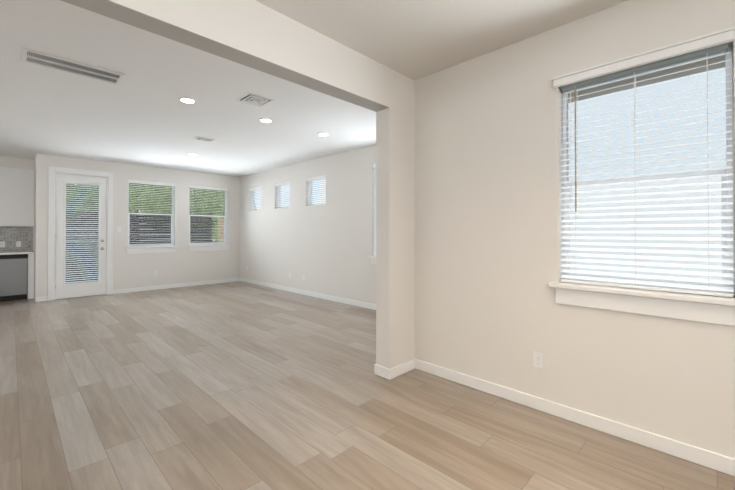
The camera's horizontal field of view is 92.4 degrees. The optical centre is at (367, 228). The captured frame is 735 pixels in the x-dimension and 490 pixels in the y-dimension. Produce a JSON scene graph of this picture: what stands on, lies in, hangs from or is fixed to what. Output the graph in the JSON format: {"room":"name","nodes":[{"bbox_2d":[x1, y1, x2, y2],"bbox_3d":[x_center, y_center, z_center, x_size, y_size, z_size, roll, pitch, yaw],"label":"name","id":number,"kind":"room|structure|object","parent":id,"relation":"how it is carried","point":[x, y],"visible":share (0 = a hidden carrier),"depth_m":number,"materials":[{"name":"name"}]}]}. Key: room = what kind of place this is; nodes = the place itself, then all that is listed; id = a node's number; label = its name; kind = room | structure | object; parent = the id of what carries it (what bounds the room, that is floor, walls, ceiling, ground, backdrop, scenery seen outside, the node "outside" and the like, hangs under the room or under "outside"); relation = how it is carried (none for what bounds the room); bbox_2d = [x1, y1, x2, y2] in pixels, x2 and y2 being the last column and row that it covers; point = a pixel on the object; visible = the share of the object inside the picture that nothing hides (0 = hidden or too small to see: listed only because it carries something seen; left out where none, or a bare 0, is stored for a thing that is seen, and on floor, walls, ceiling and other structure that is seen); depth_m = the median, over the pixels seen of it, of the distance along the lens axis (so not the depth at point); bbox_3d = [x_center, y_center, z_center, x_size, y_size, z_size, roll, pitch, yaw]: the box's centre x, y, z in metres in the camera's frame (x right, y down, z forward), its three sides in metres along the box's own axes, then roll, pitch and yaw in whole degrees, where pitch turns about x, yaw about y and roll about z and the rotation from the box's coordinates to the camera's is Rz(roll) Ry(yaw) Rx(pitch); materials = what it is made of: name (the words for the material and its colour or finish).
{"room":"empty living room","nodes":[
{"label":"empty living room","id":0,"kind":"room"},
{"bbox_2d":[0,156,34,169],"bbox_3d":[-8.683,-1.328,5.494,0.325,0.211,5.067,0,-1,45],"label":"ceiling soffit","id":1,"kind":"structure","parent":0,"point":[16,162],"depth_m":7.00,"materials":[{"name":"white paint"}]},
{"bbox_2d":[33,156,35,299],"bbox_3d":[-6.629,-0.020,7.121,0.950,2.800,0.150,0,-1,45],"label":"wall","id":2,"kind":"structure","parent":0,"point":[34,229],"depth_m":6.95,"materials":[{"name":"white paint"}]},
{"bbox_2d":[35,153,239,301],"bbox_3d":[-4.883,-0.012,8.107,0.150,2.800,4.007,0,-1,45],"label":"wall","id":3,"kind":"structure","parent":0,"point":[182,264],"depth_m":8.03,"materials":[{"name":"white paint"}]},
{"bbox_2d":[47,166,113,300],"bbox_3d":[-5.752,0.091,7.106,0.018,2.577,1.027,0,-1,45],"label":"door frame","id":4,"kind":"structure","parent":3,"relation":"attached to","point":[51,195],"depth_m":6.85,"materials":[{"name":"white paint"}]},
{"bbox_2d":[54,172,107,299],"bbox_3d":[-5.790,0.130,7.144,0.209,2.501,0.865,0,-1,45],"label":"patio door","id":5,"kind":"structure","parent":3,"relation":"in","point":[75,289],"depth_m":7.12,"materials":[{"name":"white paint"}]},
{"bbox_2d":[125,179,177,253],"bbox_3d":[-4.917,-0.264,8.036,0.196,1.623,1.052,0,-1,45],"label":"window","id":6,"kind":"structure","parent":3,"relation":"in","point":[138,248],"depth_m":8.01,"materials":[{"name":"white plastic"}]},
{"bbox_2d":[113,278,239,293],"bbox_3d":[-4.408,1.345,8.459,0.017,0.092,2.796,0,-1,45],"label":"baseboard","id":7,"kind":"structure","parent":3,"relation":"attached to","point":[127,290],"depth_m":8.28,"materials":[{"name":"white paint"}]},
{"bbox_2d":[187,185,230,251],"bbox_3d":[-4.027,-0.257,8.938,0.196,1.623,1.061,0,-1,45],"label":"window","id":8,"kind":"structure","parent":3,"relation":"in","point":[212,246],"depth_m":8.94,"materials":[{"name":"white plastic"}]},
{"bbox_2d":[61,0,389,111],"bbox_3d":[-2.151,-1.114,0.915,0.164,0.003,6.525,0,-1,45],"label":"soffit","id":9,"kind":"structure","parent":0,"point":[121,13],"depth_m":2.13,"materials":[{"name":"grey paint"}]},
{"bbox_2d":[110,0,414,368],"bbox_3d":[-1.625,-0.066,1.440,0.166,2.800,9.224,0,-1,45],"label":"wall","id":10,"kind":"structure","parent":0,"point":[257,29],"depth_m":3.17,"materials":[{"name":"white paint"}]},
{"bbox_2d":[374,364,383,375],"bbox_3d":[0.751,1.309,3.966,0.014,0.092,1.949,0,-1,45],"label":"baseboard","id":11,"kind":"structure","parent":10,"relation":"attached to","point":[378,369],"depth_m":3.24,"materials":[{"name":"white paint"}]},
{"bbox_2d":[384,359,415,379],"bbox_3d":[0.320,1.303,3.273,0.014,0.092,0.359,0,-1,45],"label":"baseboard","id":12,"kind":"structure","parent":10,"relation":"attached to","point":[391,373],"depth_m":3.24,"materials":[{"name":"white paint"}]},
{"bbox_2d":[240,145,375,304],"bbox_3d":[-0.987,-0.019,7.184,6.994,2.800,0.150,0,-1,45],"label":"wall","id":13,"kind":"structure","parent":0,"point":[327,248],"depth_m":7.10,"materials":[{"name":"white paint"}]},
{"bbox_2d":[249,186,261,210],"bbox_3d":[-2.790,-0.755,8.968,0.660,0.596,0.142,0,-1,45],"label":"window","id":14,"kind":"structure","parent":13,"relation":"in","point":[253,193],"depth_m":9.00,"materials":[{"name":"white plastic"}]},
{"bbox_2d":[275,181,289,208],"bbox_3d":[-1.895,-0.762,8.086,0.622,0.596,0.142,0,-1,45],"label":"window blind","id":15,"kind":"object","parent":13,"relation":"in","point":[279,199],"depth_m":8.10,"materials":[{"name":"white plastic"}]},
{"bbox_2d":[240,278,375,309],"bbox_3d":[-0.991,1.334,7.061,6.844,0.092,0.014,0,-1,45],"label":"baseboard","id":16,"kind":"structure","parent":13,"relation":"attached to","point":[337,299],"depth_m":7.09,"materials":[{"name":"white paint"}]},
{"bbox_2d":[306,175,325,205],"bbox_3d":[-1.002,-0.769,7.205,0.650,0.596,0.142,0,-1,45],"label":"window blind","id":17,"kind":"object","parent":13,"relation":"in","point":[310,179],"depth_m":7.19,"materials":[{"name":"white plastic"}]},
{"bbox_2d":[368,163,375,264],"bbox_3d":[0.435,-0.257,5.745,1.013,1.721,0.196,0,-1,45],"label":"window","id":18,"kind":"structure","parent":13,"relation":"in","point":[373,260],"depth_m":6.02,"materials":[{"name":"white plastic"}]},
{"bbox_2d":[0,0,725,176],"bbox_3d":[-2.607,-1.519,2.315,13.743,0.120,9.374,0,-1,45],"label":"ceiling","id":19,"kind":"structure","parent":0,"point":[141,114],"depth_m":3.49,"materials":[{"name":"white paint"}]},
{"bbox_2d":[22,47,124,84],"bbox_3d":[-2.627,-1.445,3.175,0.310,0.012,0.690,0,-1,45],"label":"ceiling vent","id":20,"kind":"object","parent":19,"relation":"in","point":[34,57],"visible":1,"depth_m":3.15,"materials":[{"name":"white metal"}]},
{"bbox_2d":[178,97,196,103],"bbox_3d":[-2.021,-1.441,3.960,0.196,0.009,0.196,0,-1,45],"label":"recessed light","id":21,"kind":"object","parent":19,"relation":"in","point":[187,100],"visible":0.96,"depth_m":3.94,"materials":[{"name":"white"}]},
{"bbox_2d":[193,136,213,141],"bbox_3d":[-2.605,-1.424,5.611,0.170,0.016,0.270,0,-1,45],"label":"ceiling vent","id":22,"kind":"object","parent":19,"relation":"in","point":[203,139],"visible":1,"depth_m":5.59,"materials":[{"name":"white metal"}]},
{"bbox_2d":[237,93,273,106],"bbox_3d":[-1.257,-1.435,3.951,0.300,0.020,0.300,0,-1,45],"label":"ceiling vent","id":23,"kind":"object","parent":19,"relation":"in","point":[254,99],"visible":1,"depth_m":3.93,"materials":[{"name":"white metal"}]},
{"bbox_2d":[258,118,272,122],"bbox_3d":[-1.347,-1.435,4.672,0.196,0.009,0.196,0,-1,45],"label":"recessed light","id":24,"kind":"object","parent":19,"relation":"in","point":[265,120],"visible":0.98,"depth_m":4.65,"materials":[{"name":"white"}]},
{"bbox_2d":[317,132,329,135],"bbox_3d":[-0.672,-1.429,5.341,0.196,0.009,0.196,0,-1,45],"label":"recessed light","id":25,"kind":"object","parent":19,"relation":"in","point":[323,134],"visible":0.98,"depth_m":5.32,"materials":[{"name":"white"}]},
{"bbox_2d":[0,281,734,489],"bbox_3d":[-2.607,1.401,2.291,13.743,0.120,9.374,0,-1,45],"label":"floor","id":26,"kind":"structure","parent":0,"point":[238,385],"depth_m":2.55,"materials":[{"name":"wood"}]},
{"bbox_2d":[0,254,27,301],"bbox_3d":[-7.069,0.939,6.891,0.616,0.879,0.600,0,-1,45],"label":"dishwasher","id":27,"kind":"object","parent":26,"relation":"on","point":[13,276],"visible":0.98,"depth_m":6.76,"materials":[{"name":"grey metal"}]},
{"bbox_2d":[27,254,33,298],"bbox_3d":[-8.571,0.923,5.377,0.617,0.885,5.044,0,-1,45],"label":"base cabinet","id":28,"kind":"object","parent":26,"relation":"on","point":[30,294],"visible":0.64,"depth_m":6.93,"materials":[{"name":"white paint"}]},
{"bbox_2d":[0,251,33,254],"bbox_3d":[-8.562,0.460,5.372,0.642,0.038,5.044,0,-1,45],"label":"countertop","id":29,"kind":"structure","parent":28,"relation":"on","point":[14,252],"depth_m":6.81,"materials":[{"name":"white stone"}]},
{"bbox_2d":[414,0,734,458],"bbox_3d":[2.463,-0.065,1.562,5.483,2.800,0.150,0,-1,45],"label":"wall","id":30,"kind":"structure","parent":0,"point":[488,206],"depth_m":2.65,"materials":[{"name":"white paint"}]},
{"bbox_2d":[533,352,543,369],"bbox_3d":[1.270,0.980,2.619,0.072,0.116,0.008,0,-1,45],"label":"electrical outlet","id":31,"kind":"object","parent":30,"relation":"attached to","point":[538,360],"visible":1,"depth_m":2.62,"materials":[{"name":"white plastic"}]},
{"bbox_2d":[416,359,734,475],"bbox_3d":[2.340,1.289,1.555,5.303,0.092,0.017,0,-1,45],"label":"baseboard","id":32,"kind":"structure","parent":30,"relation":"attached to","point":[705,458],"depth_m":2.35,"materials":[{"name":"white paint"}]},
{"bbox_2d":[548,26,734,326],"bbox_3d":[1.720,-0.277,2.260,0.990,1.615,0.196,0,-1,45],"label":"window","id":33,"kind":"structure","parent":30,"relation":"in","point":[658,244],"depth_m":2.20,"materials":[{"name":"white plastic"}]},
{"bbox_3d":[-8.800,-0.031,5.703,0.150,2.800,5.217,0,-1,45],"label":"wall","id":34,"kind":"structure","parent":0,"visible":0},
{"bbox_2d":[0,226,32,250],"bbox_3d":[-8.786,0.190,5.595,0.013,0.501,5.044,0,-1,45],"label":"backsplash","id":35,"kind":"structure","parent":34,"relation":"attached to","point":[10,236],"depth_m":7.21,"materials":[{"name":"tile"}]},
{"bbox_2d":[0,241,4,246],"bbox_3d":[-7.322,0.310,7.068,0.008,0.116,0.072,0,-1,45],"label":"outlet","id":36,"kind":"object","parent":35,"relation":"attached to","point":[2,243],"visible":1,"depth_m":7.07,"materials":[{"name":"white plastic"}]},
{"bbox_2d":[16,241,20,246],"bbox_3d":[-7.160,0.311,7.232,0.008,0.116,0.072,0,-1,45],"label":"outlet","id":37,"kind":"object","parent":35,"relation":"attached to","point":[18,243],"visible":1,"depth_m":7.23,"materials":[{"name":"white plastic"}]},
{"bbox_2d":[0,167,33,226],"bbox_3d":[-7.107,-0.628,7.076,0.332,1.155,0.586,0,-1,45],"label":"upper cabinet","id":38,"kind":"object","parent":34,"relation":"attached to","point":[16,196],"visible":0.94,"depth_m":6.99,"materials":[{"name":"white paint"}]},
{"label":"outside","id":39,"kind":"structure","parent":0,"visible":0},
{"bbox_2d":[66,247,91,278],"bbox_3d":[-0.104,1.579,6.933,90.000,0.100,90.000,0,-1,45],"label":"ground","id":40,"kind":"structure","parent":39,"point":[78,259],"depth_m":18.03,"materials":[{"name":"grey concrete"}]},
{"bbox_2d":[66,183,136,222],"bbox_3d":[-9.366,-1.009,9.616,4.382,5.118,5.063,0,-1,45],"label":"tree","id":41,"kind":"object","parent":40,"relation":"on","point":[93,188],"depth_m":9.12,"materials":[{"name":"green plant"}]},
{"bbox_2d":[66,183,215,240],"bbox_3d":[-8.196,-1.279,12.348,4.998,5.703,6.087,0,-1,45],"label":"tree","id":42,"kind":"object","parent":40,"relation":"on","point":[146,197],"depth_m":11.97,"materials":[{"name":"green plant"}]},
{"bbox_2d":[65,211,223,283],"bbox_3d":[-6.698,0.522,9.232,0.520,2.050,20.000,0,-1,45],"label":"fence slats","id":43,"kind":"structure","parent":40,"relation":"on","point":[135,228],"depth_m":9.83,"materials":[{"name":"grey wood"}]},
{"bbox_2d":[139,188,256,241],"bbox_3d":[-7.140,-1.235,14.799,5.058,5.655,4.806,0,-1,45],"label":"tree","id":44,"kind":"object","parent":40,"relation":"on","point":[213,210],"depth_m":13.07,"materials":[{"name":"green plant"}]}
]}

